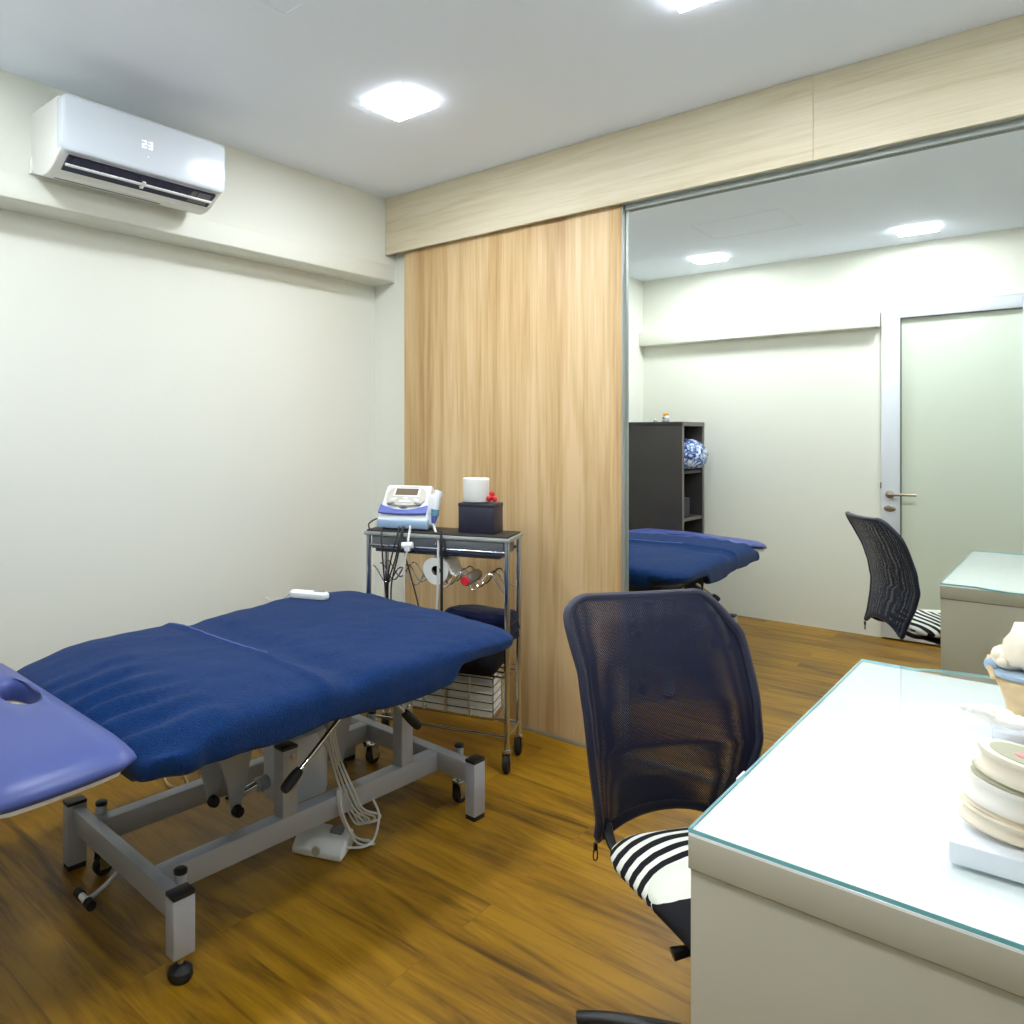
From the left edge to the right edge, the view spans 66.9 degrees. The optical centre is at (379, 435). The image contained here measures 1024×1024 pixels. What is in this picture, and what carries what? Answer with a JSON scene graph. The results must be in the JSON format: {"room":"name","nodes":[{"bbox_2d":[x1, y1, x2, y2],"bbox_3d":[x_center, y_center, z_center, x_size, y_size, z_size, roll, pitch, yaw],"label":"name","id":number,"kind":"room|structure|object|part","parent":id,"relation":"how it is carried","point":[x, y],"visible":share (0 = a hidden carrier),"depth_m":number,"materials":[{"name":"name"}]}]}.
{"room":"examination room","nodes":[
{"label":"examination room","id":0,"kind":"room"},
{"bbox_2d":[0,70,394,704],"bbox_3d":[-1.337,0.045,2.734,0.250,2.590,4.160,0,0,43],"label":"wall","id":1,"kind":"structure","parent":0,"point":[187,425],"depth_m":3.26,"materials":[{"name":"white paint"}]},
{"bbox_2d":[29,93,224,214],"bbox_3d":[-0.916,-1.011,2.812,0.257,0.243,0.650,0,0,43],"label":"air conditioner","id":2,"kind":"object","parent":1,"relation":"attached to","point":[75,140],"visible":1,"depth_m":2.67,"materials":[{"name":"white plastic"}]},
{"bbox_2d":[61,154,215,206],"bbox_3d":[-0.862,-0.921,2.767,0.064,0.038,0.581,0,0,43],"label":"outlet","id":3,"kind":"object","parent":2,"relation":"attached to","point":[77,165],"depth_m":2.74,"materials":[{"name":"black"}]},
{"bbox_2d":[186,191,211,205],"bbox_3d":[-0.700,-0.917,2.935,0.052,0.027,0.083,0,0,43],"label":"vent","id":4,"kind":"object","parent":2,"relation":"attached to","point":[196,198],"depth_m":2.93,"materials":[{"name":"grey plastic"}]},
{"bbox_2d":[0,171,393,281],"bbox_3d":[-0.818,-0.860,3.097,0.010,0.085,2.600,0,0,43],"label":"beam","id":5,"kind":"structure","parent":1,"relation":"attached to","point":[13,186],"depth_m":3.07,"materials":[{"name":"white paint"}]},
{"bbox_2d":[0,707,723,1023],"bbox_3d":[0.228,1.390,1.267,4.540,0.100,4.160,0,0,43],"label":"floor","id":6,"kind":"structure","parent":0,"point":[508,915],"depth_m":2.11,"materials":[{"name":"orange wood"}]},
{"bbox_2d":[163,775,201,787],"bbox_3d":[-0.801,1.333,3.015,0.315,0.012,0.308,0,0,43],"label":"power cord","id":7,"kind":"object","parent":6,"relation":"on","point":[184,776],"visible":0.16,"depth_m":2.92,"materials":[{"name":"beige plastic"}]},
{"bbox_2d":[0,663,484,985],"bbox_3d":[-0.462,1.004,2.366,1.710,0.672,0.933,0,0,-44],"label":"bed","id":8,"kind":"object","parent":6,"relation":"on","point":[50,751],"visible":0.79,"depth_m":2.23,"materials":[{"name":"silver metal"}]},
{"bbox_3d":[-0.949,1.233,2.359,0.060,0.182,0.042,0,0,-44],"label":"leg","id":9,"kind":"part","parent":8,"relation":"part of","materials":[{"name":"silver metal"}]},
{"bbox_3d":[-0.493,1.206,1.873,0.060,0.144,0.042,0,0,-44],"label":"leg","id":10,"kind":"part","parent":8,"relation":"part of","materials":[{"name":"silver metal"}]},
{"bbox_3d":[-0.455,1.184,2.658,1.089,0.068,0.044,0,0,-44],"label":"rail","id":11,"kind":"part","parent":8,"relation":"part of","materials":[{"name":"silver metal"}]},
{"bbox_3d":[-0.437,1.132,2.405,0.114,0.041,0.026,0,0,-44],"label":"actuator rod","id":12,"kind":"part","parent":8,"relation":"part of","materials":[{"name":"silver metal"}]},
{"bbox_2d":[16,591,512,781],"bbox_3d":[-0.324,0.720,2.500,1.445,0.154,0.957,0,0,-44],"label":"cover","id":13,"kind":"object","parent":8,"relation":"on","point":[185,699],"visible":0.96,"depth_m":2.18,"materials":[{"name":"blue fabric"}]},
{"bbox_2d":[265,589,328,600],"bbox_3d":[-0.348,0.648,3.056,0.322,0.064,0.064,0,0,29],"label":"remote control","id":14,"kind":"object","parent":13,"relation":"on","point":[294,593],"visible":0.92,"depth_m":3.00,"materials":[{"name":"white plastic"}]},
{"bbox_3d":[-0.422,0.657,3.098,0.160,0.048,0.021,0,0,44],"label":"cord","id":15,"kind":"part","parent":14,"relation":"part of","materials":[{"name":"grey plastic"}]},
{"bbox_3d":[-0.286,1.050,2.307,0.056,0.200,0.046,0,0,-44],"label":"post","id":16,"kind":"part","parent":8,"relation":"part of","materials":[{"name":"silver metal"}]},
{"bbox_3d":[-0.198,1.184,2.392,1.089,0.068,0.044,0,0,-44],"label":"rail","id":17,"kind":"part","parent":8,"relation":"part of","materials":[{"name":"silver metal"}]},
{"bbox_3d":[-0.173,0.896,2.215,0.013,0.114,0.214,0,0,35],"label":"lever","id":18,"kind":"part","parent":8,"relation":"part of","materials":[{"name":"silver metal"}]},
{"bbox_2d":[317,728,381,845],"bbox_3d":[-0.089,1.139,2.457,0.242,0.402,0.058,0,0,-35],"label":"cable bundle","id":19,"kind":"object","parent":8,"relation":"hanging from","point":[339,791],"visible":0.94,"depth_m":2.44,"materials":[{"name":"grey plastic"}]},
{"bbox_3d":[-0.137,1.233,3.144,0.060,0.182,0.042,0,0,-44],"label":"leg","id":20,"kind":"part","parent":8,"relation":"part of","materials":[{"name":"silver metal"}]},
{"bbox_3d":[0.062,0.844,2.346,0.056,0.056,0.012,0,0,-27],"label":"lever","id":21,"kind":"part","parent":8,"relation":"part of","materials":[{"name":"silver metal"}]},
{"bbox_3d":[0.080,1.037,2.661,0.056,0.226,0.046,0,0,-44],"label":"post","id":22,"kind":"part","parent":8,"relation":"part of","materials":[{"name":"silver metal"}]},
{"bbox_3d":[0.334,1.233,2.658,0.060,0.182,0.042,0,0,-44],"label":"leg","id":23,"kind":"part","parent":8,"relation":"part of","materials":[{"name":"silver metal"}]},
{"bbox_2d":[292,798,379,861],"bbox_3d":[-0.142,1.259,2.454,0.254,0.162,0.142,0,0,19],"label":"switch","id":24,"kind":"object","parent":6,"relation":"on","point":[323,841],"visible":0.91,"depth_m":2.43,"materials":[{"name":"white plastic"}]},
{"bbox_3d":[-0.051,1.251,2.445,0.122,0.147,0.027,0,0,-24],"label":"cord","id":25,"kind":"part","parent":24,"relation":"part of","materials":[{"name":"grey plastic"}]},
{"bbox_2d":[363,527,523,773],"bbox_3d":[0.265,0.872,3.225,0.646,0.936,0.260,0,0,24],"label":"trolley","id":26,"kind":"object","parent":6,"relation":"on","point":[499,545],"visible":0.7,"depth_m":3.13,"materials":[{"name":"grey metal"}]},
{"bbox_3d":[-0.049,0.835,3.268,0.023,0.834,0.023,0,0,24],"label":"leg","id":27,"kind":"part","parent":26,"relation":"part of","materials":[{"name":"silver metal"}]},
{"bbox_3d":[0.029,0.835,3.442,0.023,0.834,0.023,0,0,24],"label":"leg","id":28,"kind":"part","parent":26,"relation":"part of","materials":[{"name":"silver metal"}]},
{"bbox_2d":[368,485,443,610],"bbox_3d":[0.126,0.512,3.270,0.356,0.583,0.254,0,0,18],"label":"electrotherapy machine","id":29,"kind":"object","parent":26,"relation":"on","point":[403,507],"visible":0.91,"depth_m":3.22,"materials":[{"name":"white plastic"}]},
{"bbox_3d":[0.114,0.263,3.292,0.176,0.078,0.085,0,0,18],"label":"plate","id":30,"kind":"part","parent":29,"relation":"part of","materials":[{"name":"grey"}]},
{"bbox_3d":[0.118,0.246,3.305,0.116,0.035,0.038,0,0,18],"label":"screen frame","id":31,"kind":"part","parent":29,"relation":"part of","materials":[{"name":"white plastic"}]},
{"bbox_3d":[0.114,0.561,3.176,0.030,0.366,0.053,0,0,18],"label":"output cord","id":32,"kind":"part","parent":29,"relation":"part of","materials":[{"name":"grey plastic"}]},
{"bbox_3d":[0.233,0.345,3.211,0.037,0.059,0.038,0,0,18],"label":"probe handle","id":33,"kind":"part","parent":29,"relation":"part of","materials":[{"name":"blue plastic"}]},
{"bbox_3d":[0.233,0.587,3.160,0.020,0.434,0.111,0,0,-4],"label":"probe cord","id":34,"kind":"part","parent":29,"relation":"part of","materials":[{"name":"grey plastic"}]},
{"bbox_2d":[413,696,426,706],"bbox_3d":[0.167,1.121,3.276,0.096,0.043,0.150,0,0,24],"label":"carton","id":35,"kind":"object","parent":26,"relation":"in","point":[415,703],"visible":0.19,"depth_m":3.20,"materials":[{"name":"white cardboard"}]},
{"bbox_2d":[426,699,447,709],"bbox_3d":[0.260,1.127,3.234,0.080,0.032,0.150,0,0,24],"label":"carton","id":36,"kind":"object","parent":26,"relation":"in","point":[428,705],"visible":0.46,"depth_m":3.17,"materials":[{"name":"white cardboard"}]},
{"bbox_2d":[426,690,447,701],"bbox_3d":[0.260,1.092,3.234,0.080,0.032,0.150,0,0,24],"label":"carton","id":37,"kind":"object","parent":36,"relation":"on","point":[428,697],"visible":0.37,"depth_m":3.17,"materials":[{"name":"white cardboard"}]},
{"bbox_2d":[435,686,447,693],"bbox_3d":[0.260,1.057,3.234,0.080,0.032,0.150,0,0,24],"label":"carton","id":38,"kind":"object","parent":37,"relation":"on","point":[439,690],"visible":0.13,"depth_m":3.15,"materials":[{"name":"white cardboard"}]},
{"bbox_3d":[0.262,0.490,3.219,0.548,0.014,0.156,0,0,24],"label":"drawer","id":39,"kind":"part","parent":26,"relation":"part of","materials":[{"name":"grey metal"}]},
{"bbox_3d":[0.264,0.456,3.220,0.578,0.054,0.172,0,0,24],"label":"drawer","id":40,"kind":"part","parent":26,"relation":"part of","materials":[{"name":"grey metal"}]},
{"bbox_3d":[0.267,0.469,3.231,0.608,0.013,0.203,0,0,24],"label":"cross rail","id":41,"kind":"part","parent":26,"relation":"part of","materials":[{"name":"silver metal"}]},
{"bbox_2d":[364,527,522,542],"bbox_3d":[0.267,0.415,3.231,0.675,0.024,0.416,0,0,43],"label":"tray","id":42,"kind":"object","parent":26,"relation":"on","point":[450,535],"depth_m":3.15,"materials":[{"name":"silver"}]},
{"bbox_2d":[423,555,465,584],"bbox_3d":[0.277,0.564,3.215,0.146,0.112,0.150,0,0,24],"label":"paper roll","id":43,"kind":"object","parent":26,"relation":"in","point":[451,564],"visible":0.76,"depth_m":3.17,"materials":[{"name":"white paper"}]},
{"bbox_3d":[0.267,1.204,3.231,0.608,0.013,0.203,0,0,24],"label":"cross rail","id":44,"kind":"part","parent":26,"relation":"part of","materials":[{"name":"silver metal"}]},
{"bbox_2d":[413,665,503,720],"bbox_3d":[0.302,1.059,3.215,0.414,0.184,0.166,0,0,24],"label":"wire basket","id":45,"kind":"object","parent":26,"relation":"on","point":[502,667],"depth_m":3.10,"materials":[{"name":"silver metal"}]},
{"bbox_2d":[460,569,481,585],"bbox_3d":[0.383,0.593,3.174,0.046,0.046,0.193,0,0,24],"label":"bottle","id":46,"kind":"object","parent":26,"relation":"in","point":[474,575],"visible":1,"depth_m":3.12,"materials":[{"name":"grey"}]},
{"bbox_2d":[448,699,500,717],"bbox_3d":[0.395,1.127,3.173,0.188,0.032,0.150,0,0,24],"label":"carton","id":47,"kind":"object","parent":26,"relation":"in","point":[450,708],"visible":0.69,"depth_m":3.11,"materials":[{"name":"white cardboard"}]},
{"bbox_2d":[448,690,500,708],"bbox_3d":[0.395,1.092,3.173,0.188,0.032,0.150,0,0,24],"label":"carton","id":48,"kind":"object","parent":47,"relation":"on","point":[450,700],"visible":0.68,"depth_m":3.11,"materials":[{"name":"white cardboard"}]},
{"bbox_2d":[448,682,500,699],"bbox_3d":[0.395,1.057,3.173,0.188,0.032,0.150,0,0,24],"label":"carton","id":49,"kind":"object","parent":48,"relation":"on","point":[451,692],"visible":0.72,"depth_m":3.11,"materials":[{"name":"white cardboard"}]},
{"bbox_2d":[449,673,500,691],"bbox_3d":[0.395,1.022,3.173,0.188,0.032,0.150,0,0,24],"label":"carton","id":50,"kind":"object","parent":49,"relation":"on","point":[485,682],"visible":0.5,"depth_m":3.12,"materials":[{"name":"white cardboard"}]},
{"bbox_2d":[458,502,502,534],"bbox_3d":[0.421,0.342,3.173,0.156,0.123,0.122,0,0,28],"label":"tissue box","id":51,"kind":"object","parent":26,"relation":"on","point":[473,517],"visible":0.95,"depth_m":3.12,"materials":[{"name":"black"}]},
{"bbox_2d":[463,477,488,501],"bbox_3d":[0.403,0.227,3.181,0.110,0.098,0.110,0,0,24],"label":"roll","id":52,"kind":"object","parent":51,"relation":"on","point":[475,489],"visible":0.98,"depth_m":3.13,"materials":[{"name":"white paper"}]},
{"bbox_3d":[0.421,0.288,3.173,0.156,0.015,0.122,0,0,28],"label":"lid","id":53,"kind":"part","parent":51,"relation":"part of","materials":[{"name":"black"}]},
{"bbox_2d":[486,491,497,501],"bbox_3d":[0.460,0.251,3.126,0.048,0.045,0.020,0,0,24],"label":"bow","id":54,"kind":"object","parent":51,"relation":"on","point":[492,497],"visible":1,"depth_m":3.12,"materials":[{"name":"red plastic"}]},
{"bbox_2d":[458,650,503,675],"bbox_3d":[0.378,0.898,3.143,0.265,0.126,0.265,0,0,24],"label":"cushion","id":55,"kind":"object","parent":26,"relation":"on","point":[489,665],"visible":0.23,"depth_m":3.01,"materials":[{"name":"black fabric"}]},
{"bbox_2d":[445,604,519,639],"bbox_3d":[0.426,0.780,3.170,0.296,0.126,0.180,0,0,24],"label":"folded towel","id":56,"kind":"object","parent":55,"relation":"on","point":[493,616],"visible":0.5,"depth_m":3.12,"materials":[{"name":"blue fabric"}]},
{"bbox_3d":[0.506,0.835,3.020,0.023,0.834,0.023,0,0,24],"label":"leg","id":57,"kind":"part","parent":26,"relation":"part of","materials":[{"name":"silver metal"}]},
{"bbox_3d":[0.545,1.204,3.106,0.012,0.012,0.190,0,0,24],"label":"rail","id":58,"kind":"part","parent":26,"relation":"part of","materials":[{"name":"silver metal"}]},
{"bbox_3d":[0.584,0.835,3.193,0.023,0.834,0.023,0,0,24],"label":"leg","id":59,"kind":"part","parent":26,"relation":"part of","materials":[{"name":"silver metal"}]},
{"bbox_2d":[563,588,763,1023],"bbox_3d":[0.750,0.859,1.528,0.641,0.962,0.741,0,0,-13],"label":"office chair","id":60,"kind":"object","parent":6,"relation":"on","point":[654,865],"visible":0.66,"depth_m":1.76,"materials":[{"name":"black fabric"}]},
{"bbox_3d":[0.490,0.947,1.726,0.014,0.042,0.008,0,0,-13],"label":"zip pull","id":61,"kind":"part","parent":60,"relation":"part of","materials":[{"name":"black plastic"}]},
{"bbox_3d":[0.561,1.228,1.561,0.309,0.068,0.042,0,0,24],"label":"leg","id":62,"kind":"part","parent":60,"relation":"part of","materials":[{"name":"black plastic"}]},
{"bbox_3d":[0.730,0.889,1.486,0.444,0.088,0.450,0,0,-13],"label":"seat","id":63,"kind":"part","parent":60,"relation":"part of","materials":[{"name":"fabric"}]},
{"bbox_2d":[688,662,1023,1023],"bbox_3d":[1.193,0.965,1.239,0.920,0.750,1.168,0,0,43],"label":"desk","id":64,"kind":"object","parent":6,"relation":"on","point":[863,792],"visible":1,"depth_m":1.08,"materials":[{"name":"white"}]},
{"bbox_2d":[688,659,1023,950],"bbox_3d":[1.211,0.588,1.262,0.924,0.011,1.226,0,0,43],"label":"glass top","id":65,"kind":"object","parent":64,"relation":"on","point":[743,774],"visible":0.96,"depth_m":1.05,"materials":[{"name":"teal"}]},
{"bbox_2d":[948,738,1023,883],"bbox_3d":[0.912,0.503,1.023,0.223,0.160,0.162,0,0,41],"label":"model","id":66,"kind":"object","parent":65,"relation":"on","point":[987,832],"visible":1,"depth_m":1.03},
{"bbox_3d":[0.886,0.440,1.034,0.087,0.016,0.072,0,0,41],"label":"plate","id":67,"kind":"part","parent":66,"relation":"part of","materials":[{"name":"beige"}]},
{"bbox_2d":[960,703,1023,744],"bbox_3d":[1.201,0.536,1.330,0.296,0.094,0.120,0,0,35],"label":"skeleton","id":68,"kind":"object","parent":65,"relation":"on","point":[999,716],"visible":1,"depth_m":1.38,"materials":[{"name":"white plastic"}]},
{"bbox_2d":[984,622,1023,733],"bbox_3d":[1.260,0.474,1.485,0.100,0.216,0.119,0,0,-27],"label":"model","id":69,"kind":"object","parent":65,"relation":"on","point":[1005,663],"visible":0.91,"depth_m":1.48},
{"bbox_3d":[0.809,0.993,0.829,0.916,0.694,0.036,0,0,43],"label":"panel","id":70,"kind":"part","parent":64,"relation":"part of","materials":[{"name":"beige laminate"}]},
{"bbox_2d":[375,252,403,601],"bbox_3d":[1.595,0.045,2.740,4.320,2.590,0.140,0,0,43],"label":"wall","id":71,"kind":"structure","parent":0,"point":[389,298],"depth_m":4.09,"materials":[{"name":"white paint"}]},
{"bbox_2d":[404,204,625,753],"bbox_3d":[0.569,0.154,3.563,1.220,2.369,0.026,0,0,43],"label":"sliding panel","id":72,"kind":"object","parent":71,"relation":"attached to","point":[515,338],"visible":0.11,"depth_m":3.43,"materials":[{"name":"brown wood"}]},
{"bbox_3d":[1.012,0.149,3.149,0.005,2.358,0.026,0,0,43],"label":"edge trim","id":73,"kind":"part","parent":72,"relation":"part of","materials":[{"name":"silver metal"}]},
{"bbox_2d":[626,127,1023,783],"bbox_3d":[2.003,0.159,2.247,3.050,2.359,0.018,0,0,43],"label":"wall mirror","id":74,"kind":"object","parent":71,"relation":"attached to","point":[825,367],"visible":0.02,"depth_m":2.63,"materials":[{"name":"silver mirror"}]},
{"bbox_3d":[2.072,1.329,2.182,2.860,0.019,0.018,0,0,43],"label":"rail","id":75,"kind":"part","parent":74,"relation":"part of","materials":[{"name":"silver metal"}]},
{"bbox_2d":[0,0,1023,198],"bbox_3d":[0.228,-1.300,1.267,4.540,0.100,4.160,0,0,43],"label":"ceiling","id":76,"kind":"structure","parent":0,"point":[513,80],"depth_m":2.53,"materials":[{"name":"white paint"}]},
{"bbox_2d":[258,0,308,13],"bbox_3d":[-0.248,-1.250,1.925,0.495,0.002,0.430,0,0,43],"label":"trim","id":77,"kind":"structure","parent":76,"relation":"attached to","point":[258,0],"depth_m":2.21,"materials":[{"name":"white paint"}]},
{"bbox_2d":[360,82,441,120],"bbox_3d":[0.078,-1.242,2.840,0.216,0.018,0.216,0,0,43],"label":"recessed light","id":78,"kind":"object","parent":76,"relation":"in","point":[402,101],"visible":1,"depth_m":2.82,"materials":[{"name":"white plastic"}]},
{"bbox_3d":[0.078,-1.249,2.840,0.216,0.002,0.216,0,0,43],"label":"frame","id":79,"kind":"part","parent":78,"relation":"part of","materials":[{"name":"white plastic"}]},
{"bbox_2d":[668,0,712,12],"bbox_3d":[0.881,-1.242,2.073,0.216,0.018,0.216,0,0,43],"label":"recessed light","id":80,"kind":"object","parent":76,"relation":"in","point":[680,5],"visible":1,"depth_m":2.17,"materials":[{"name":"white plastic"}]},
{"bbox_2d":[386,14,1023,254],"bbox_3d":[1.568,-1.090,2.603,4.163,0.318,0.059,0,0,43],"label":"pelmet","id":81,"kind":"object","parent":76,"relation":"attached to","point":[967,84],"visible":1,"depth_m":2.76,"materials":[{"name":"wood"}]},
{"bbox_3d":[2.054,-0.954,2.162,2.850,0.046,0.039,0,0,43],"label":"soffit rail","id":82,"kind":"part","parent":81,"relation":"part of","materials":[{"name":"grey"}]}
]}

